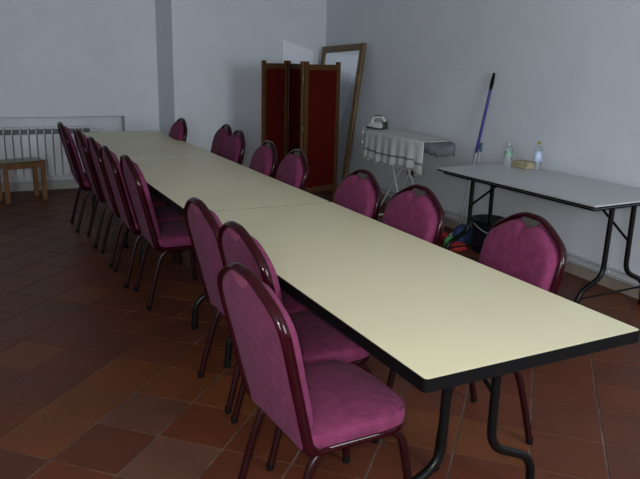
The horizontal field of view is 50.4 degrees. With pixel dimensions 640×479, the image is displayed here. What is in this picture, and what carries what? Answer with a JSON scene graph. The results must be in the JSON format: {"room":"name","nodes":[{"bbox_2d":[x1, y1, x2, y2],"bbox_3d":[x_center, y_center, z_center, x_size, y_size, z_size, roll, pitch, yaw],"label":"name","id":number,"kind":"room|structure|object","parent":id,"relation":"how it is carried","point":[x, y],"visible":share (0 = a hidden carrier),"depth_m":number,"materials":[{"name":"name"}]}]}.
{"room":"community hall","nodes":[
{"label":"community hall","id":0,"kind":"room"},
{"bbox_2d":[0,0,326,182],"bbox_3d":[-2.564,-1.904,7.275,6.124,2.800,0.800,-6,17,-26],"label":"wall","id":1,"kind":"structure","parent":0,"point":[107,65],"depth_m":7.47,"materials":[{"name":"white paint"}]},
{"bbox_2d":[1,179,78,191],"bbox_3d":[-3.857,-0.525,7.219,3.496,0.100,0.014,-6,17,-26],"label":"baseboard","id":2,"kind":"structure","parent":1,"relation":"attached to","point":[71,183],"depth_m":7.58,"materials":[{"name":"tile"}]},
{"bbox_2d":[0,126,97,177],"bbox_3d":[-3.662,-0.894,7.110,2.625,0.530,0.068,-6,17,-26],"label":"radiator","id":3,"kind":"object","parent":1,"relation":"attached to","point":[24,131],"visible":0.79,"depth_m":7.36,"materials":[{"name":"white metal"}]},
{"bbox_2d":[4,130,10,134],"bbox_3d":[-3.304,-1.133,7.196,0.062,0.055,0.010,-6,17,-26],"label":"grille","id":4,"kind":"object","parent":3,"relation":"attached to","point":[7,132],"depth_m":7.19,"materials":[{"name":"white metal"}]},
{"bbox_2d":[13,130,18,134],"bbox_3d":[-3.232,-1.140,7.231,0.062,0.055,0.010,-6,17,-26],"label":"grille","id":5,"kind":"object","parent":3,"relation":"attached to","point":[15,132],"depth_m":7.23,"materials":[{"name":"white metal"}]},
{"bbox_2d":[21,129,26,134],"bbox_3d":[-3.160,-1.148,7.265,0.062,0.055,0.010,-6,17,-26],"label":"grille","id":6,"kind":"object","parent":3,"relation":"attached to","point":[23,131],"depth_m":7.26,"materials":[{"name":"white metal"}]},
{"bbox_2d":[29,129,34,134],"bbox_3d":[-3.088,-1.155,7.300,0.062,0.055,0.010,-6,17,-26],"label":"grille","id":7,"kind":"object","parent":3,"relation":"attached to","point":[31,131],"depth_m":7.29,"materials":[{"name":"white metal"}]},
{"bbox_2d":[37,129,42,133],"bbox_3d":[-3.017,-1.162,7.334,0.062,0.055,0.010,-6,17,-26],"label":"grille","id":8,"kind":"object","parent":3,"relation":"attached to","point":[39,131],"depth_m":7.33,"materials":[{"name":"white metal"}]},
{"bbox_2d":[45,129,50,133],"bbox_3d":[-2.945,-1.170,7.369,0.062,0.055,0.010,-6,17,-26],"label":"grille","id":9,"kind":"object","parent":3,"relation":"attached to","point":[47,131],"depth_m":7.36,"materials":[{"name":"white metal"}]},
{"bbox_2d":[0,188,639,478],"bbox_3d":[-0.621,0.625,3.701,6.467,0.121,10.077,-6,17,-26],"label":"floor","id":10,"kind":"structure","parent":0,"point":[95,383],"depth_m":3.17,"materials":[{"name":"tile"}]},
{"bbox_2d":[0,157,47,203],"bbox_3d":[-3.080,-0.612,7.015,0.260,0.415,0.430,16,21,43],"label":"wooden stool","id":11,"kind":"object","parent":10,"relation":"on","point":[30,162],"visible":1,"depth_m":6.96,"materials":[{"name":"orange wood"}]},
{"bbox_2d":[57,122,91,232],"bbox_3d":[-1.982,-0.574,6.000,0.559,0.928,0.465,-6,17,-26],"label":"banquet chair","id":12,"kind":"object","parent":10,"relation":"on","point":[80,177],"visible":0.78,"depth_m":5.77,"materials":[{"name":"purple fabric"}]},
{"bbox_2d":[74,128,106,247],"bbox_3d":[-1.681,-0.446,5.555,0.559,0.928,0.465,-6,17,-26],"label":"banquet chair","id":13,"kind":"object","parent":10,"relation":"on","point":[80,138],"visible":0.54,"depth_m":5.37,"materials":[{"name":"purple fabric"}]},
{"bbox_2d":[87,136,176,267],"bbox_3d":[-1.414,-0.312,5.085,0.559,0.928,0.465,-6,17,-26],"label":"banquet chair","id":14,"kind":"object","parent":10,"relation":"on","point":[93,146],"visible":0.52,"depth_m":4.93,"materials":[{"name":"purple fabric"}]},
{"bbox_2d":[100,145,196,288],"bbox_3d":[-1.181,-0.190,4.657,0.559,0.928,0.465,-6,17,-26],"label":"banquet chair","id":15,"kind":"object","parent":10,"relation":"on","point":[111,164],"visible":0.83,"depth_m":4.50,"materials":[{"name":"purple fabric"}]},
{"bbox_2d":[81,131,217,248],"bbox_3d":[-1.601,-0.498,6.115,0.807,0.740,1.873,-6,17,-27],"label":"folding table","id":16,"kind":"object","parent":10,"relation":"on","point":[136,144],"visible":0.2,"depth_m":5.87,"materials":[{"name":"beige laminate"}]},
{"bbox_2d":[120,154,192,310],"bbox_3d":[-0.937,-0.082,4.279,0.559,0.928,0.465,-6,17,-26],"label":"banquet chair","id":17,"kind":"object","parent":10,"relation":"on","point":[165,237],"visible":0.74,"depth_m":4.10,"materials":[{"name":"purple fabric"}]},
{"bbox_2d":[168,118,186,141],"bbox_3d":[-1.549,-0.676,6.422,0.559,0.928,0.465,-5,17,-24],"label":"banquet chair","id":18,"kind":"object","parent":10,"relation":"on","point":[178,131],"visible":0.28,"depth_m":6.31,"materials":[{"name":"purple fabric"}]},
{"bbox_2d":[210,124,231,156],"bbox_3d":[-1.069,-0.545,5.984,0.559,0.928,0.465,-4,16,-21],"label":"banquet chair","id":19,"kind":"object","parent":10,"relation":"on","point":[221,136],"visible":0.19,"depth_m":5.89,"materials":[{"name":"purple fabric"}]},
{"bbox_2d":[119,156,329,329],"bbox_3d":[-0.740,-0.043,4.514,0.807,0.740,1.873,-6,17,-27],"label":"folding table","id":20,"kind":"object","parent":10,"relation":"on","point":[223,184],"visible":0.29,"depth_m":4.16,"materials":[{"name":"beige laminate"}]},
{"bbox_2d":[222,129,244,164],"bbox_3d":[-0.911,-0.428,5.564,0.559,0.928,0.465,-4,16,-20],"label":"banquet chair","id":21,"kind":"object","parent":10,"relation":"on","point":[234,148],"visible":0.33,"depth_m":5.43,"materials":[{"name":"purple fabric"}]},
{"bbox_2d":[193,140,277,262],"bbox_3d":[-0.618,-0.243,4.910,0.559,0.928,0.465,-4,16,-21],"label":"banquet chair","id":22,"kind":"object","parent":10,"relation":"on","point":[264,159],"visible":0.23,"depth_m":4.79,"materials":[{"name":"purple fabric"}]},
{"bbox_2d":[184,197,309,413],"bbox_3d":[-0.303,0.248,3.119,0.559,0.928,0.465,-6,17,-27],"label":"banquet chair","id":23,"kind":"object","parent":10,"relation":"on","point":[203,225],"visible":0.4,"depth_m":2.98,"materials":[{"name":"purple fabric"}]},
{"bbox_2d":[276,149,308,190],"bbox_3d":[-0.395,-0.129,4.506,0.559,0.928,0.465,-4,16,-21],"label":"banquet chair","id":24,"kind":"object","parent":10,"relation":"on","point":[293,170],"visible":0.29,"depth_m":4.39,"materials":[{"name":"purple fabric"}]},
{"bbox_2d":[282,39,312,63],"bbox_3d":[-0.270,-1.545,8.290,0.430,1.700,0.062,-9,18,-33],"label":"board","id":25,"kind":"object","parent":10,"relation":"on","point":[292,52],"visible":0.12,"depth_m":8.10,"materials":[{"name":"white wood"}]},
{"bbox_2d":[218,221,378,470],"bbox_3d":[-0.090,0.361,2.722,0.559,0.928,0.465,-6,17,-27],"label":"banquet chair","id":26,"kind":"object","parent":10,"relation":"on","point":[319,340],"visible":0.48,"depth_m":2.58,"materials":[{"name":"purple fabric"}]},
{"bbox_2d":[261,60,340,200],"bbox_3d":[-0.199,-1.103,7.103,0.713,1.468,0.508,5,15,11],"label":"folding screen","id":27,"kind":"object","parent":10,"relation":"on","point":[300,103],"visible":0.66,"depth_m":7.07,"materials":[{"name":"red fabric"}]},
{"bbox_2d":[217,262,411,478],"bbox_3d":[-0.014,0.495,2.234,0.559,0.928,0.465,-7,17,-29],"label":"banquet chair","id":28,"kind":"object","parent":10,"relation":"on","point":[324,407],"visible":1,"depth_m":2.09,"materials":[{"name":"purple fabric"}]},
{"bbox_2d":[320,43,365,192],"bbox_3d":[0.154,-1.402,7.903,0.278,1.700,1.069,-6,17,-26],"label":"leaning mirror","id":29,"kind":"object","parent":10,"relation":"on","point":[351,57],"visible":0.48,"depth_m":7.61,"materials":[{"name":"brown wood"}]},
{"bbox_2d":[333,169,381,219],"bbox_3d":[-0.003,0.084,3.758,0.559,0.928,0.465,-5,17,-24],"label":"banquet chair","id":30,"kind":"object","parent":10,"relation":"on","point":[359,191],"visible":0.28,"depth_m":3.67,"materials":[{"name":"purple fabric"}]},
{"bbox_2d":[382,184,444,245],"bbox_3d":[0.250,0.207,3.328,0.559,0.928,0.465,-6,17,-26],"label":"banquet chair","id":31,"kind":"object","parent":10,"relation":"on","point":[415,210],"visible":0.3,"depth_m":3.25,"materials":[{"name":"purple fabric"}]},
{"bbox_2d":[378,141,454,215],"bbox_3d":[0.843,-0.531,6.302,0.380,0.835,1.191,-5,17,-24],"label":"ironing board","id":32,"kind":"object","parent":10,"relation":"on","point":[446,148],"visible":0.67,"depth_m":5.76,"materials":[{"name":"grey metal"}]},
{"bbox_2d":[361,127,452,176],"bbox_3d":[0.796,-0.829,6.322,0.436,0.333,1.023,-5,17,-24],"label":"draped cloth","id":33,"kind":"object","parent":32,"relation":"on","point":[396,147],"visible":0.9,"depth_m":6.16,"materials":[{"name":"white fabric"}]},
{"bbox_2d":[366,115,387,130],"bbox_3d":[0.542,-1.135,6.584,0.242,0.143,0.110,15,20,42],"label":"iron","id":34,"kind":"object","parent":33,"relation":"on","point":[379,126],"visible":1,"depth_m":6.53,"materials":[{"name":"silver metal"}]},
{"bbox_2d":[214,202,639,478],"bbox_3d":[0.155,0.429,2.853,0.811,0.740,2.008,-6,17,-27],"label":"folding table","id":35,"kind":"object","parent":10,"relation":"on","point":[439,318],"visible":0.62,"depth_m":2.27,"materials":[{"name":"beige laminate"}]},
{"bbox_2d":[440,231,448,241],"bbox_3d":[1.033,-0.043,5.933,0.182,0.090,0.155,-6,17,-26],"label":"cleaning cloth","id":36,"kind":"object","parent":10,"relation":"on","point":[444,234],"visible":0.16,"depth_m":5.88,"materials":[{"name":"red fabric"}]},
{"bbox_2d":[444,236,452,245],"bbox_3d":[1.097,0.012,5.736,0.109,0.091,0.108,-6,17,-26],"label":"ball","id":37,"kind":"object","parent":10,"relation":"on","point":[446,239],"visible":0.42,"depth_m":5.71,"materials":[{"name":"green plastic"}]},
{"bbox_2d":[449,241,466,251],"bbox_3d":[1.132,0.052,5.627,0.182,0.072,0.142,-6,17,-26],"label":"cleaning cloth","id":38,"kind":"object","parent":10,"relation":"on","point":[455,243],"visible":0.73,"depth_m":5.58,"materials":[{"name":"red fabric"}]},
{"bbox_2d":[452,224,471,243],"bbox_3d":[1.237,-0.051,5.856,0.207,0.156,0.178,-6,17,-26],"label":"rag","id":39,"kind":"object","parent":10,"relation":"on","point":[467,238],"visible":0.56,"depth_m":5.80,"materials":[{"name":"blue fabric"}]},
{"bbox_2d":[448,73,494,235],"bbox_3d":[1.285,-0.702,5.834,0.271,1.425,0.142,11,18,31],"label":"mop","id":40,"kind":"object","parent":10,"relation":"on","point":[493,75],"visible":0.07,"depth_m":5.78,"materials":[{"name":"purple metal"}]},
{"bbox_2d":[387,212,566,470],"bbox_3d":[0.617,0.364,2.781,0.559,0.928,0.465,-5,16,-23],"label":"banquet chair","id":41,"kind":"object","parent":10,"relation":"on","point":[524,246],"visible":0.32,"depth_m":2.72,"materials":[{"name":"purple fabric"}]},
{"bbox_2d":[473,142,482,197],"bbox_3d":[1.340,-0.425,5.927,0.032,0.829,0.145,14,20,40],"label":"handle","id":42,"kind":"object","parent":10,"relation":"on","point":[481,144],"visible":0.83,"depth_m":5.88,"materials":[{"name":"white paint"}]},
{"bbox_2d":[471,214,504,252],"bbox_3d":[1.386,-0.041,5.613,0.316,0.276,0.307,-6,17,-26],"label":"bucket","id":43,"kind":"object","parent":10,"relation":"on","point":[480,228],"visible":0.43,"depth_m":5.55,"materials":[{"name":"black plastic"}]},
{"bbox_2d":[437,163,639,304],"bbox_3d":[1.544,-0.047,4.760,0.756,0.740,1.451,-7,17,-28],"label":"folding table","id":44,"kind":"object","parent":10,"relation":"on","point":[590,194],"visible":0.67,"depth_m":4.43,"materials":[{"name":"grey laminate"}]},
{"bbox_2d":[504,142,512,165],"bbox_3d":[1.456,-0.662,5.252,0.061,0.185,0.061,-6,17,-26],"label":"water bottle","id":45,"kind":"object","parent":44,"relation":"on","point":[508,154],"visible":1,"depth_m":5.23,"materials":[{"name":"clear plastic"}]},
{"bbox_2d":[511,159,533,168],"bbox_3d":[1.558,-0.577,5.207,0.108,0.048,0.170,-6,17,-27],"label":"paper packet","id":46,"kind":"object","parent":44,"relation":"on","point":[524,164],"visible":1,"depth_m":5.16,"materials":[{"name":"beige paper"}]},
{"bbox_2d":[533,141,542,168],"bbox_3d":[1.646,-0.635,5.131,0.059,0.205,0.059,-6,17,-26],"label":"water bottle","id":47,"kind":"object","parent":44,"relation":"on","point":[538,152],"visible":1,"depth_m":5.11,"materials":[{"name":"clear plastic"}]},
{"bbox_2d":[326,0,639,285],"bbox_3d":[2.119,-1.049,4.577,0.200,2.800,10.600,-6,17,-26],"label":"wall","id":48,"kind":"structure","parent":0,"point":[567,72],"depth_m":5.50,"materials":[{"name":"white paint"}]},
{"bbox_2d":[380,187,639,285],"bbox_3d":[2.054,0.233,4.705,0.038,0.075,9.650,-6,17,-26],"label":"pipes","id":49,"kind":"object","parent":48,"relation":"attached to","point":[609,267],"visible":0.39,"depth_m":4.90,"materials":[{"name":"white metal"}]},
{"bbox_2d":[382,195,639,298],"bbox_3d":[2.102,0.340,4.660,0.014,0.075,9.457,-6,17,-26],"label":"baseboard","id":50,"kind":"structure","parent":48,"relation":"attached to","point":[579,271],"depth_m":4.91,"materials":[{"name":"tile"}]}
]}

